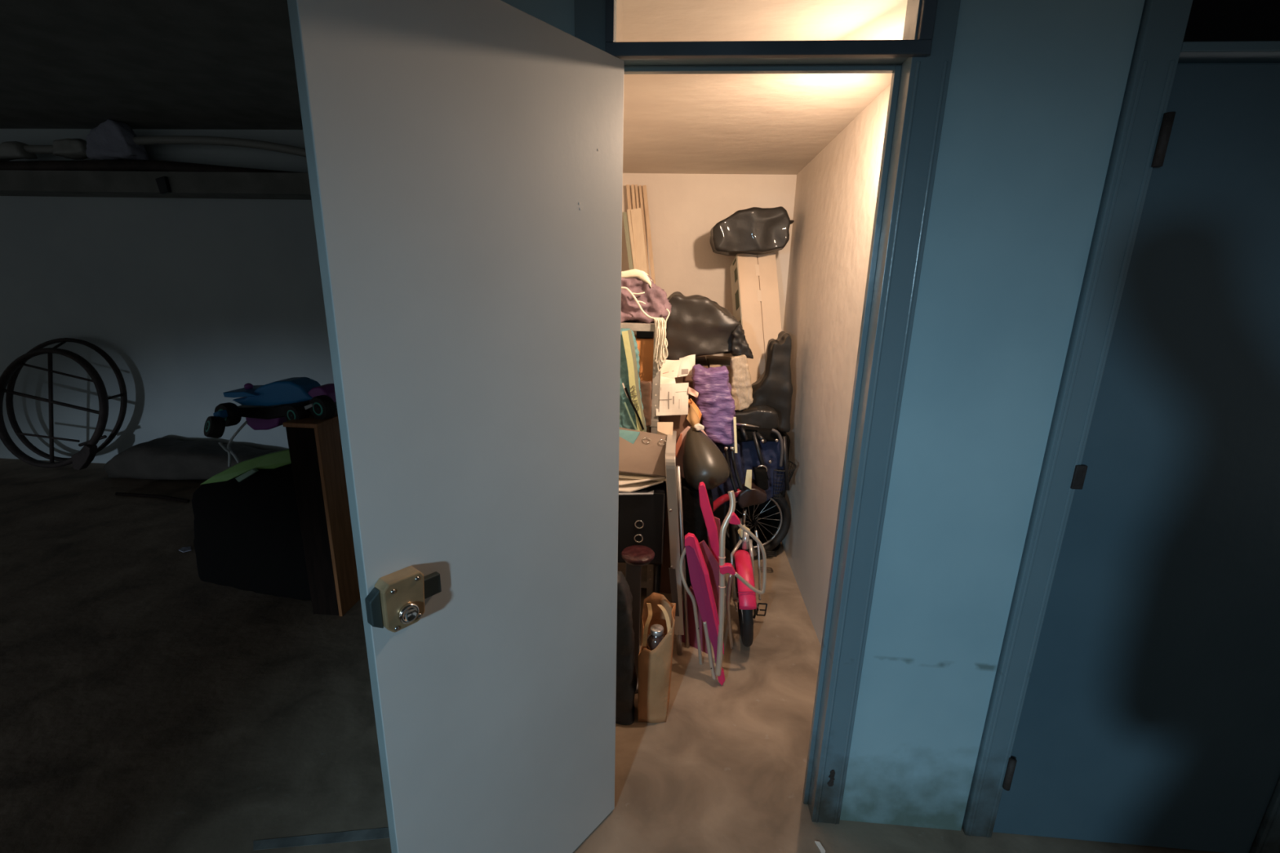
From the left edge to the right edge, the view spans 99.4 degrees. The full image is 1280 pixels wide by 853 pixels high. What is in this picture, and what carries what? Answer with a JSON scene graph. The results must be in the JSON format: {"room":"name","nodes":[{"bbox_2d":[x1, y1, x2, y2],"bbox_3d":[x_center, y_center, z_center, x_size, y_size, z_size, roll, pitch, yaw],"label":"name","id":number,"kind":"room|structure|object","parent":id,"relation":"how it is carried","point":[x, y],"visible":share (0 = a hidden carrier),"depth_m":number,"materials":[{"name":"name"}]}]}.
{"room":"basement storage corridor","nodes":[
{"label":"basement storage corridor","id":0,"kind":"room"},
{"bbox_2d":[0,0,302,129],"bbox_3d":[-2.376,-1.140,0.099,13.500,0.100,7.750,2,15,4],"label":"ceiling","id":1,"kind":"structure","parent":0,"point":[223,64],"depth_m":2.63,"materials":[{"name":"paint"}]},
{"bbox_2d":[0,128,333,463],"bbox_3d":[-4.553,-0.933,4.276,8.600,2.520,0.130,2,15,4],"label":"wall","id":2,"kind":"structure","parent":0,"point":[194,301],"depth_m":4.13,"materials":[{"name":"paint"}]},
{"bbox_2d":[0,169,311,199],"bbox_3d":[-4.559,-1.730,3.866,8.580,0.130,0.260,2,15,4],"label":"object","id":3,"kind":"structure","parent":2,"relation":"attached to","point":[105,184],"depth_m":3.67,"materials":[{"name":"paint"}]},
{"bbox_2d":[0,160,306,173],"bbox_3d":[-3.164,-1.706,3.688,3.171,0.190,0.080,2,15,4],"label":"pipe","id":4,"kind":"object","parent":3,"relation":"on","point":[55,165],"visible":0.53,"depth_m":3.67,"materials":[{"name":"metal"}]},
{"bbox_2d":[0,141,37,160],"bbox_3d":[-4.349,-1.906,3.768,0.271,0.124,0.126,2,15,4],"label":"cloth bundle","id":5,"kind":"object","parent":4,"relation":"on","point":[9,150],"visible":0.84,"depth_m":3.72,"materials":[{"name":"grey"}]},
{"bbox_2d":[85,119,148,159],"bbox_3d":[-3.565,-1.934,3.683,0.379,0.247,0.152,2,15,4],"label":"cloth bundle","id":6,"kind":"object","parent":4,"relation":"on","point":[112,140],"visible":0.98,"depth_m":3.63,"materials":[{"name":"grey"}]},
{"bbox_2d":[23,135,306,156],"bbox_3d":[-3.170,-1.839,3.696,3.172,0.255,0.052,2,15,4],"label":"pipe","id":7,"kind":"object","parent":3,"relation":"on","point":[152,140],"visible":0.61,"depth_m":3.63,"materials":[{"name":"grey"}]},
{"bbox_2d":[51,137,88,159],"bbox_3d":[-3.888,-1.916,3.739,0.249,0.135,0.144,2,15,4],"label":"cloth bundle","id":8,"kind":"object","parent":7,"relation":"on","point":[72,148],"visible":0.82,"depth_m":3.69,"materials":[{"name":"grey fabric"}]},
{"bbox_2d":[155,176,171,194],"bbox_3d":[-3.191,-1.615,3.637,0.076,0.110,0.030,2,15,4],"label":"bracket","id":9,"kind":"object","parent":2,"relation":"attached to","point":[163,184],"visible":1,"depth_m":3.62,"materials":[{"name":"black metal"}]},
{"bbox_2d":[0,457,1221,852],"bbox_3d":[-2.434,1.393,0.764,13.500,0.100,7.750,2,15,4],"label":"floor","id":10,"kind":"structure","parent":0,"point":[148,705],"depth_m":1.97,"materials":[{"name":"concrete"}]},
{"bbox_2d":[0,337,127,470],"bbox_3d":[-4.496,-0.164,4.157,1.105,1.005,0.282,2,15,4],"label":"wire basket","id":11,"kind":"object","parent":10,"relation":"on","point":[80,460],"visible":1,"depth_m":4.12,"materials":[{"name":"metal"}]},
{"bbox_2d":[115,492,189,502],"bbox_3d":[-3.440,0.497,3.843,0.602,0.024,0.050,4,15,9],"label":"stick","id":12,"kind":"object","parent":10,"relation":"on","point":[161,496],"visible":1,"depth_m":3.85,"materials":[{"name":"brown wood"}]},
{"bbox_2d":[178,546,191,552],"bbox_3d":[-2.629,0.710,3.137,0.054,0.004,0.073,-12,20,-40],"label":"paper scrap","id":13,"kind":"object","parent":10,"relation":"on","point":[183,549],"visible":1,"depth_m":3.13,"materials":[{"name":"grey paper"}]},
{"bbox_2d":[103,437,279,479],"bbox_3d":[-3.119,0.278,4.201,1.977,0.278,0.380,2,15,4],"label":"heap","id":14,"kind":"object","parent":10,"relation":"on","point":[161,458],"visible":0.56,"depth_m":4.08,"materials":[{"name":"black"}]},
{"bbox_2d":[191,463,311,600],"bbox_3d":[-1.822,0.465,2.707,0.603,0.699,0.358,2,15,4],"label":"box","id":15,"kind":"object","parent":10,"relation":"on","point":[248,536],"visible":0.56,"depth_m":2.54,"materials":[{"name":"black fabric"}]},
{"bbox_2d":[200,448,291,484],"bbox_3d":[-1.743,0.177,2.425,0.449,0.174,0.044,0,15,-4],"label":"paddle","id":16,"kind":"object","parent":15,"relation":"on","point":[275,460],"visible":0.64,"depth_m":2.41,"materials":[{"name":"green plastic"}]},
{"bbox_2d":[235,467,258,481],"bbox_3d":[-1.733,0.214,2.396,0.102,0.064,0.020,2,15,4],"label":"scrap","id":17,"kind":"object","parent":16,"relation":"attached to","point":[244,476],"visible":1,"depth_m":2.39,"materials":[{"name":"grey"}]},
{"bbox_2d":[282,409,360,616],"bbox_3d":[-1.447,0.385,2.647,0.156,0.937,0.434,2,15,4],"label":"base cabinet","id":18,"kind":"object","parent":10,"relation":"on","point":[315,446],"visible":0.51,"depth_m":2.46,"materials":[{"name":"brown wood"}]},
{"bbox_2d":[204,377,337,438],"bbox_3d":[-1.638,-0.094,2.484,0.529,0.244,0.360,-2,15,-13],"label":"toy buggy","id":19,"kind":"object","parent":18,"relation":"on","point":[267,406],"visible":0.94,"depth_m":2.43,"materials":[{"name":"blue plastic"}]},
{"bbox_2d":[217,421,248,466],"bbox_3d":[-1.819,0.083,2.440,0.121,0.218,0.051,2,15,4],"label":"cable","id":20,"kind":"object","parent":19,"relation":"hanging from","point":[228,450],"visible":1,"depth_m":2.46,"materials":[{"name":"white plastic"}]},
{"bbox_2d":[615,571,637,724],"bbox_3d":[-0.071,0.786,1.946,0.130,0.578,0.124,2,15,4],"label":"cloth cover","id":21,"kind":"object","parent":10,"relation":"on","point":[626,675],"visible":0.59,"depth_m":1.91,"materials":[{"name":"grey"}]},
{"bbox_2d":[626,208,636,269],"bbox_3d":[0.047,-0.348,3.497,0.033,2.002,0.483,-10,19,-38],"label":"wooden board","id":22,"kind":"object","parent":10,"relation":"on","point":[628,210],"visible":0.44,"depth_m":3.41,"materials":[{"name":"brown wood"}]},
{"bbox_2d":[631,184,635,208],"bbox_3d":[0.041,-0.459,3.600,0.022,2.154,0.350,-12,20,-42],"label":"wooden stick","id":23,"kind":"object","parent":10,"relation":"on","point":[632,185],"visible":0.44,"depth_m":3.45,"materials":[{"name":"brown wood"}]},
{"bbox_2d":[622,211,649,429],"bbox_3d":[0.026,-0.336,3.480,0.031,1.984,0.494,-10,19,-37],"label":"wooden board","id":24,"kind":"object","parent":10,"relation":"on","point":[624,214],"visible":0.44,"depth_m":3.41,"materials":[{"name":"grey green painted wood"}]},
{"bbox_2d":[635,184,639,208],"bbox_3d":[0.069,-0.458,3.600,0.020,2.155,0.355,-13,20,-43],"label":"wooden stick","id":25,"kind":"object","parent":10,"relation":"on","point":[636,185],"visible":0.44,"depth_m":3.45,"materials":[{"name":"brown wood"}]},
{"bbox_2d":[626,184,648,432],"bbox_3d":[0.010,-0.459,3.600,0.024,2.154,0.350,-12,20,-41],"label":"wooden stick","id":26,"kind":"object","parent":10,"relation":"on","point":[628,188],"visible":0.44,"depth_m":3.45,"materials":[{"name":"brown wood"}]},
{"bbox_2d":[621,545,654,693],"bbox_3d":[-0.034,0.747,2.130,0.180,0.563,0.179,2,15,4],"label":"pedestal table","id":27,"kind":"object","parent":10,"relation":"on","point":[635,557],"visible":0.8,"depth_m":2.08,"materials":[{"name":"brown wood"}]},
{"bbox_2d":[630,208,648,274],"bbox_3d":[0.081,-0.358,3.521,0.060,2.012,0.454,-11,19,-40],"label":"wooden board","id":28,"kind":"object","parent":10,"relation":"on","point":[636,214],"visible":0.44,"depth_m":3.42,"materials":[{"name":"brown wood"}]},
{"bbox_2d":[617,320,661,596],"bbox_3d":[-0.076,0.155,2.765,0.343,1.382,0.322,2,15,4],"label":"shelving unit","id":29,"kind":"object","parent":10,"relation":"on","point":[647,571],"visible":0.22,"depth_m":2.52,"materials":[{"name":"metal"}]},
{"bbox_2d":[620,269,671,323],"bbox_3d":[-0.013,-0.603,2.546,0.324,0.256,0.307,2,15,4],"label":"sack","id":30,"kind":"object","parent":29,"relation":"on","point":[642,300],"visible":0.6,"depth_m":2.44,"materials":[{"name":"fabric"}]},
{"bbox_2d":[640,380,652,426],"bbox_3d":[0.024,-0.103,2.502,0.064,0.215,0.040,2,15,4],"label":"pack","id":31,"kind":"object","parent":29,"relation":"hanging from","point":[645,386],"visible":0.74,"depth_m":2.48,"materials":[{"name":"brown"}]},
{"bbox_2d":[653,308,670,371],"bbox_3d":[0.094,-0.383,2.423,0.074,0.279,0.042,0,15,-6],"label":"rope hank","id":32,"kind":"object","parent":29,"relation":"hanging from","point":[660,322],"visible":1,"depth_m":2.41,"materials":[{"name":"beige fabric"}]},
{"bbox_2d":[656,382,688,415],"bbox_3d":[0.148,-0.127,2.518,0.154,0.157,0.037,2,15,4],"label":"paper sheet","id":33,"kind":"object","parent":29,"relation":"hanging from","point":[673,397],"visible":1,"depth_m":2.51,"materials":[{"name":"beige paper"}]},
{"bbox_2d":[658,391,686,412],"bbox_3d":[0.148,-0.122,2.513,0.133,0.113,0.020,3,15,6],"label":"print","id":34,"kind":"object","parent":33,"relation":"attached to","point":[669,401],"depth_m":2.51,"materials":[{"name":"beige paper"}]},
{"bbox_2d":[688,386,698,397],"bbox_3d":[0.245,-0.158,2.501,0.049,0.050,0.019,2,15,4],"label":"paper sheet","id":35,"kind":"object","parent":33,"relation":"attached to","point":[692,392],"visible":1,"depth_m":2.50,"materials":[{"name":"beige"}]},
{"bbox_3d":[0.014,-0.155,2.678,0.150,0.170,0.260,2,15,4],"label":"carton","id":36,"kind":"object","parent":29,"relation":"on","visible":0},
{"bbox_2d":[634,334,653,382],"bbox_3d":[0.028,-0.333,2.631,0.130,0.200,0.240,2,15,4],"label":"carton","id":37,"kind":"object","parent":36,"relation":"on","point":[645,346],"visible":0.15,"depth_m":2.51,"materials":[{"name":"orange cardboard"}]},
{"bbox_2d":[636,330,653,338],"bbox_3d":[0.031,-0.456,2.598,0.080,0.050,0.200,2,15,4],"label":"case","id":38,"kind":"object","parent":37,"relation":"on","point":[646,335],"visible":0.38,"depth_m":2.50,"materials":[{"name":"black"}]},
{"bbox_2d":[660,360,681,377],"bbox_3d":[0.140,-0.282,2.699,0.129,0.090,0.124,2,15,4],"label":"paper sheet","id":39,"kind":"object","parent":37,"relation":"on","point":[670,369],"visible":0.74,"depth_m":2.69,"materials":[{"name":"beige paper"}]},
{"bbox_2d":[660,376,675,384],"bbox_3d":[0.123,-0.205,2.570,0.099,0.056,0.072,2,15,4],"label":"paper sheet","id":40,"kind":"object","parent":36,"relation":"on","point":[663,380],"visible":0.44,"depth_m":2.56,"materials":[{"name":"white paper"}]},
{"bbox_2d":[617,560,661,594],"bbox_3d":[-0.073,0.728,2.483,0.336,0.419,0.305,2,15,4],"label":"folding stand","id":41,"kind":"object","parent":10,"relation":"on","point":[658,566],"visible":0.16,"depth_m":2.31,"materials":[{"name":"black metal"}]},
{"bbox_2d":[617,480,666,564],"bbox_3d":[-0.067,0.374,2.385,0.353,0.312,0.325,2,15,4],"label":"box","id":42,"kind":"object","parent":41,"relation":"on","point":[641,517],"visible":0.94,"depth_m":2.22,"materials":[{"name":"black"}]},
{"bbox_2d":[618,490,653,495],"bbox_3d":[-0.036,0.268,2.223,0.187,0.025,0.100,2,15,4],"label":"paper wad","id":43,"kind":"object","parent":42,"relation":"in","point":[651,492],"visible":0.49,"depth_m":2.18,"materials":[{"name":"grey paper"}]},
{"bbox_2d":[618,480,663,492],"bbox_3d":[-0.016,0.230,2.252,0.237,0.040,0.140,2,15,4],"label":"paper wad","id":44,"kind":"object","parent":42,"relation":"on","point":[631,487],"visible":0.32,"depth_m":2.22,"materials":[{"name":"white paper"}]},
{"bbox_2d":[618,475,665,485],"bbox_3d":[-0.011,0.206,2.277,0.251,0.038,0.160,2,15,4],"label":"paper wad","id":45,"kind":"object","parent":44,"relation":"on","point":[621,481],"visible":0.27,"depth_m":2.22,"materials":[{"name":"white paper"}]},
{"bbox_2d":[618,426,666,476],"bbox_3d":[-0.005,0.105,2.322,0.269,0.138,0.260,2,15,4],"label":"ring binder","id":46,"kind":"object","parent":45,"relation":"on","point":[646,455],"visible":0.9,"depth_m":2.31,"materials":[{"name":"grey cardboard"}]},
{"bbox_2d":[619,429,639,444],"bbox_3d":[-0.089,0.072,2.352,0.164,0.092,0.160,2,15,4],"label":"folder","id":47,"kind":"object","parent":46,"relation":"on","point":[631,437],"visible":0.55,"depth_m":2.40,"materials":[{"name":"teal paper"}]},
{"bbox_2d":[619,328,646,431],"bbox_3d":[-0.044,-0.164,2.435,0.159,0.544,0.090,2,15,4],"label":"parasol","id":48,"kind":"object","parent":46,"relation":"on","point":[631,407],"visible":0.64,"depth_m":2.40,"materials":[{"name":"teal fabric"}]},
{"bbox_2d":[618,471,666,480],"bbox_3d":[-0.019,0.198,2.314,0.272,0.041,0.185,2,15,4],"label":"paper wad","id":49,"kind":"object","parent":42,"relation":"on","point":[621,475],"visible":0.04,"depth_m":2.23,"materials":[{"name":"beige paper"}]},
{"bbox_2d":[657,422,673,435],"bbox_3d":[0.102,0.103,2.360,0.073,0.173,0.330,2,15,4],"label":"case","id":50,"kind":"object","parent":42,"relation":"on","point":[663,428],"visible":0.62,"depth_m":2.47,"materials":[{"name":"cardboard"}]},
{"bbox_2d":[639,185,649,275],"bbox_3d":[0.105,-0.448,3.571,0.020,2.152,0.416,-11,19,-39],"label":"wooden stick","id":51,"kind":"object","parent":10,"relation":"on","point":[640,186],"visible":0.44,"depth_m":3.46,"materials":[{"name":"brown wood"}]},
{"bbox_2d":[642,185,655,284],"bbox_3d":[0.137,-0.446,3.567,0.026,2.154,0.434,-11,19,-39],"label":"wooden stick","id":52,"kind":"object","parent":10,"relation":"on","point":[644,187],"visible":0.44,"depth_m":3.47,"materials":[{"name":"brown wood"}]},
{"bbox_2d":[637,592,675,723],"bbox_3d":[0.060,0.843,1.991,0.127,0.452,0.173,2,15,4],"label":"paper bag","id":53,"kind":"object","parent":10,"relation":"on","point":[654,666],"visible":0.98,"depth_m":1.94,"materials":[{"name":"brown paper"}]},
{"bbox_2d":[646,624,665,650],"bbox_3d":[0.059,0.797,1.957,0.072,0.164,0.072,2,15,4],"label":"glass jar","id":54,"kind":"object","parent":53,"relation":"in","point":[656,634],"visible":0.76,"depth_m":1.92,"materials":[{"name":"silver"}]},
{"bbox_2d":[653,400,695,594],"bbox_3d":[0.182,0.362,2.841,0.175,0.955,0.320,2,15,4],"label":"carton","id":55,"kind":"object","parent":10,"relation":"on","point":[681,422],"visible":0.16,"depth_m":2.73,"materials":[{"name":"cardboard"}]},
{"bbox_2d":[665,431,689,655],"bbox_3d":[0.171,0.502,2.425,0.138,0.897,0.412,2,15,4],"label":"folding table","id":56,"kind":"object","parent":10,"relation":"on","point":[672,471],"visible":0.93,"depth_m":2.23,"materials":[{"name":"silver metal"}]},
{"bbox_2d":[681,478,713,592],"bbox_3d":[0.276,0.544,2.580,0.179,0.585,0.144,2,15,4],"label":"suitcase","id":57,"kind":"object","parent":10,"relation":"on","point":[694,522],"visible":0.24,"depth_m":2.48,"materials":[{"name":"black fabric"}]},
{"bbox_2d":[682,426,729,489],"bbox_3d":[0.303,0.163,2.488,0.216,0.278,0.229,2,15,4],"label":"balloon","id":58,"kind":"object","parent":57,"relation":"on","point":[703,461],"visible":0.94,"depth_m":2.43,"materials":[{"name":"black rubber"}]},
{"bbox_2d":[675,426,706,478],"bbox_3d":[0.265,0.144,2.592,0.218,0.296,0.032,2,15,4],"label":"board","id":59,"kind":"object","parent":58,"relation":"on","point":[680,442],"visible":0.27,"depth_m":2.58,"materials":[{"name":"brown wood"}]},
{"bbox_2d":[686,404,700,427],"bbox_3d":[0.250,-0.044,2.536,0.065,0.124,0.022,7,16,21],"label":"flap","id":60,"kind":"object","parent":58,"relation":"on","point":[693,418],"visible":0.88,"depth_m":2.53,"materials":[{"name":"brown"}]},
{"bbox_2d":[688,398,702,423],"bbox_3d":[0.256,-0.073,2.555,0.087,0.110,0.023,15,20,42],"label":"flap","id":61,"kind":"object","parent":58,"relation":"on","point":[690,401],"visible":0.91,"depth_m":2.55,"materials":[{"name":"orange cardboard"}]},
{"bbox_2d":[693,422,704,431],"bbox_3d":[0.272,0.003,2.506,0.048,0.033,0.033,2,15,4],"label":"tissue","id":62,"kind":"object","parent":58,"relation":"on","point":[698,427],"visible":1,"depth_m":2.49,"materials":[{"name":"white paper"}]},
{"bbox_2d":[713,503,726,527],"bbox_3d":[0.349,0.574,2.945,0.200,0.500,0.200,2,15,4],"label":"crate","id":63,"kind":"object","parent":10,"relation":"on","point":[720,513],"visible":0.02,"depth_m":2.80,"materials":[{"name":"black"}]},
{"bbox_2d":[711,442,744,506],"bbox_3d":[0.444,0.235,2.828,0.212,0.374,0.175,2,15,4],"label":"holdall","id":64,"kind":"object","parent":63,"relation":"on","point":[722,489],"visible":0.25,"depth_m":2.75,"materials":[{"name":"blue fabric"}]},
{"bbox_2d":[691,364,735,444],"bbox_3d":[0.370,-0.114,2.706,0.240,0.389,0.200,2,15,4],"label":"plastic bag","id":65,"kind":"object","parent":64,"relation":"on","point":[714,401],"visible":0.88,"depth_m":2.62,"materials":[{"name":"purple plastic"}]},
{"bbox_2d":[678,354,695,377],"bbox_3d":[0.238,-0.309,2.763,0.084,0.111,0.076,2,15,4],"label":"paper sheet","id":66,"kind":"object","parent":65,"relation":"on","point":[687,362],"visible":0.85,"depth_m":2.76,"materials":[{"name":"beige paper"}]},
{"bbox_2d":[681,368,688,374],"bbox_3d":[0.227,-0.278,2.750,0.036,0.025,0.020,1,15,-1],"label":"print","id":67,"kind":"object","parent":66,"relation":"attached to","point":[684,371],"depth_m":2.75,"materials":[{"name":"beige"}]},
{"bbox_2d":[679,481,766,685],"bbox_3d":[0.326,0.652,2.204,0.342,0.849,0.289,2,15,4],"label":"beach chair","id":68,"kind":"object","parent":10,"relation":"on","point":[708,568],"visible":0.98,"depth_m":2.14,"materials":[{"name":"pink fabric"}]},
{"bbox_2d":[728,515,767,647],"bbox_3d":[0.509,0.672,2.630,0.194,0.476,0.866,2,15,4],"label":"bicycle","id":69,"kind":"object","parent":10,"relation":"on","point":[741,561],"visible":0.95,"depth_m":2.36,"materials":[{"name":"pink metal"}]},
{"bbox_2d":[713,460,796,556],"bbox_3d":[0.597,0.476,2.922,0.514,0.654,0.439,2,15,4],"label":"bicycle","id":70,"kind":"object","parent":10,"relation":"on","point":[751,494],"visible":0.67,"depth_m":2.88,"materials":[{"name":"black rubber"}]},
{"bbox_2d":[723,417,742,492],"bbox_3d":[0.459,0.139,2.639,0.109,0.368,0.046,14,20,41],"label":"stand","id":71,"kind":"object","parent":70,"relation":"on","point":[726,448],"depth_m":2.65,"materials":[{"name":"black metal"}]},
{"bbox_2d":[736,422,789,501],"bbox_3d":[0.618,0.185,2.822,0.311,0.441,0.275,2,15,4],"label":"pushchair","id":72,"kind":"object","parent":70,"relation":"on","point":[763,451],"visible":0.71,"depth_m":2.78,"materials":[{"name":"blue fabric"}]},
{"bbox_2d":[734,405,778,429],"bbox_3d":[0.596,-0.049,2.846,0.244,0.116,0.132,2,15,4],"label":"cushion","id":73,"kind":"object","parent":72,"relation":"on","point":[762,416],"visible":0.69,"depth_m":2.79,"materials":[{"name":"black leather"}]},
{"bbox_2d":[729,355,753,410],"bbox_3d":[0.524,-0.224,2.797,0.130,0.297,0.075,2,15,4],"label":"plastic bag","id":74,"kind":"object","parent":73,"relation":"on","point":[741,393],"visible":0.87,"depth_m":2.77,"materials":[{"name":"beige plastic"}]},
{"bbox_2d":[736,426,779,442],"bbox_3d":[0.600,0.032,2.817,0.234,0.075,0.152,2,15,4],"label":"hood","id":75,"kind":"object","parent":72,"relation":"attached to","point":[753,433],"depth_m":2.75,"materials":[{"name":"black fabric"}]},
{"bbox_2d":[773,460,796,498],"bbox_3d":[0.760,0.284,2.872,0.115,0.175,0.217,5,15,13],"label":"basket","id":76,"kind":"object","parent":70,"relation":"on","point":[793,469],"depth_m":2.82,"materials":[{"name":"blue"}]},
{"bbox_2d":[734,429,790,551],"bbox_3d":[0.744,0.354,3.374,0.250,0.725,0.400,2,15,4],"label":"wheelchair","id":77,"kind":"object","parent":10,"relation":"on","point":[775,509],"visible":0.27,"depth_m":3.22,"materials":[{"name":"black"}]},
{"bbox_2d":[729,252,782,430],"bbox_3d":[0.719,-0.505,3.300,0.257,1.070,0.611,-1,15,-10],"label":"carton","id":78,"kind":"object","parent":77,"relation":"on","point":[753,277],"visible":0.46,"depth_m":3.23,"materials":[{"name":"cardboard"}]},
{"bbox_2d":[709,206,794,256],"bbox_3d":[0.665,-1.168,3.264,0.490,0.270,0.326,2,15,4],"label":"bag","id":79,"kind":"object","parent":78,"relation":"on","point":[753,230],"visible":0.95,"depth_m":3.12,"materials":[{"name":"black plastic"}]},
{"bbox_2d":[749,331,792,432],"bbox_3d":[0.703,-0.250,2.988,0.260,0.534,0.224,2,15,4],"label":"bag","id":80,"kind":"object","parent":78,"relation":"on","point":[773,388],"visible":0.7,"depth_m":2.90,"materials":[{"name":"black plastic"}]},
{"bbox_2d":[814,840,825,852],"bbox_3d":[0.516,1.203,1.544,0.015,0.003,0.052,-2,15,-12],"label":"paper scrap","id":81,"kind":"object","parent":10,"relation":"on","point":[820,847],"visible":1,"depth_m":1.55,"materials":[{"name":"white paper"}]},
{"bbox_3d":[0.238,0.431,3.284,0.400,0.600,0.451,2,15,4],"label":"carton","id":82,"kind":"object","parent":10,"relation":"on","visible":0},
{"bbox_2d":[648,355,708,432],"bbox_3d":[0.220,-0.116,3.138,0.300,0.530,0.461,2,15,4],"label":"carton","id":83,"kind":"object","parent":82,"relation":"on","point":[701,360],"visible":0.17,"depth_m":2.88,"materials":[{"name":"cardboard"}]},
{"bbox_2d":[663,291,753,359],"bbox_3d":[0.361,-0.537,2.979,0.485,0.385,0.539,2,15,4],"label":"bag","id":84,"kind":"object","parent":83,"relation":"on","point":[697,325],"visible":0.85,"depth_m":2.76,"materials":[{"name":"grey plastic"}]},
{"bbox_3d":[0.479,0.073,3.229,0.200,0.130,0.340,2,15,4],"label":"carton","id":85,"kind":"object","parent":82,"relation":"on","visible":0},
{"bbox_2d":[706,355,731,382],"bbox_3d":[0.484,-0.180,3.142,0.200,0.405,0.380,2,15,4],"label":"carton","id":86,"kind":"object","parent":85,"relation":"on","point":[712,361],"visible":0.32,"depth_m":3.02,"materials":[{"name":"cardboard"}]},
{"bbox_2d":[621,173,796,359],"bbox_3d":[0.385,-0.532,3.759,1.149,2.226,0.100,2,15,4],"label":"wall","id":87,"kind":"structure","parent":0,"point":[683,209],"depth_m":3.51,"materials":[{"name":"beige paint"}]},
{"bbox_2d":[616,0,907,174],"bbox_3d":[0.322,-1.367,2.356,1.349,0.100,2.396,2,15,4],"label":"ceiling","id":88,"kind":"structure","parent":0,"point":[704,123],"depth_m":1.98,"materials":[{"name":"paint"}]},
{"bbox_2d":[501,0,1145,831],"bbox_3d":[1.942,0.004,1.280,4.960,2.520,0.120,2,15,4],"label":"wall","id":89,"kind":"structure","parent":0,"point":[1036,88],"depth_m":1.27,"materials":[{"name":"blue paint"}]},
{"bbox_2d":[253,827,389,850],"bbox_3d":[-0.889,1.171,1.545,0.404,0.001,0.033,0,15,-7],"label":"trim","id":90,"kind":"structure","parent":89,"relation":"attached to","point":[383,833],"depth_m":1.54,"materials":[{"name":"paint"}]},
{"bbox_2d":[287,0,624,852],"bbox_3d":[-0.254,0.254,1.148,0.073,1.989,0.640,13,19,37],"label":"door","id":91,"kind":"structure","parent":89,"relation":"in","point":[464,157],"depth_m":1.02,"materials":[{"name":"grey paint"}]},
{"bbox_2d":[573,0,960,824],"bbox_3d":[0.234,-0.008,1.373,0.781,2.420,0.078,2,15,4],"label":"trim","id":92,"kind":"structure","parent":89,"relation":"attached to","point":[918,89],"depth_m":1.27,"materials":[{"name":"blue paint"}]},
{"bbox_2d":[604,0,937,58],"bbox_3d":[0.262,-0.939,1.084,0.663,0.352,0.018,2,15,4],"label":"trim","id":93,"kind":"structure","parent":89,"relation":"attached to","point":[921,46],"depth_m":1.12,"materials":[{"name":"blue paint"}]},
{"bbox_2d":[961,0,1279,852],"bbox_3d":[1.412,0.040,1.292,0.860,2.420,0.077,2,15,4],"label":"trim","id":94,"kind":"structure","parent":89,"relation":"attached to","point":[1160,46],"depth_m":1.24,"materials":[{"name":"blue paint"}]},
{"bbox_2d":[992,63,1279,852],"bbox_3d":[1.397,0.244,1.327,0.722,1.990,0.063,2,15,4],"label":"door","id":95,"kind":"structure","parent":89,"relation":"in","point":[1150,715],"depth_m":1.34,"materials":[{"name":"blue paint"}]},
{"bbox_2d":[1182,0,1279,41],"bbox_3d":[1.437,-0.922,1.072,0.710,0.327,0.006,2,15,4],"label":"window","id":96,"kind":"structure","parent":89,"relation":"in","point":[1209,20],"depth_m":1.11,"materials":[{"name":"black glass"}]},
{"bbox_2d":[781,84,890,646],"bbox_3d":[0.919,-0.217,2.608,0.100,2.226,2.396,2,15,4],"label":"wall","id":97,"kind":"structure","parent":0,"point":[836,193],"depth_m":2.53,"materials":[{"name":"beige paint"}]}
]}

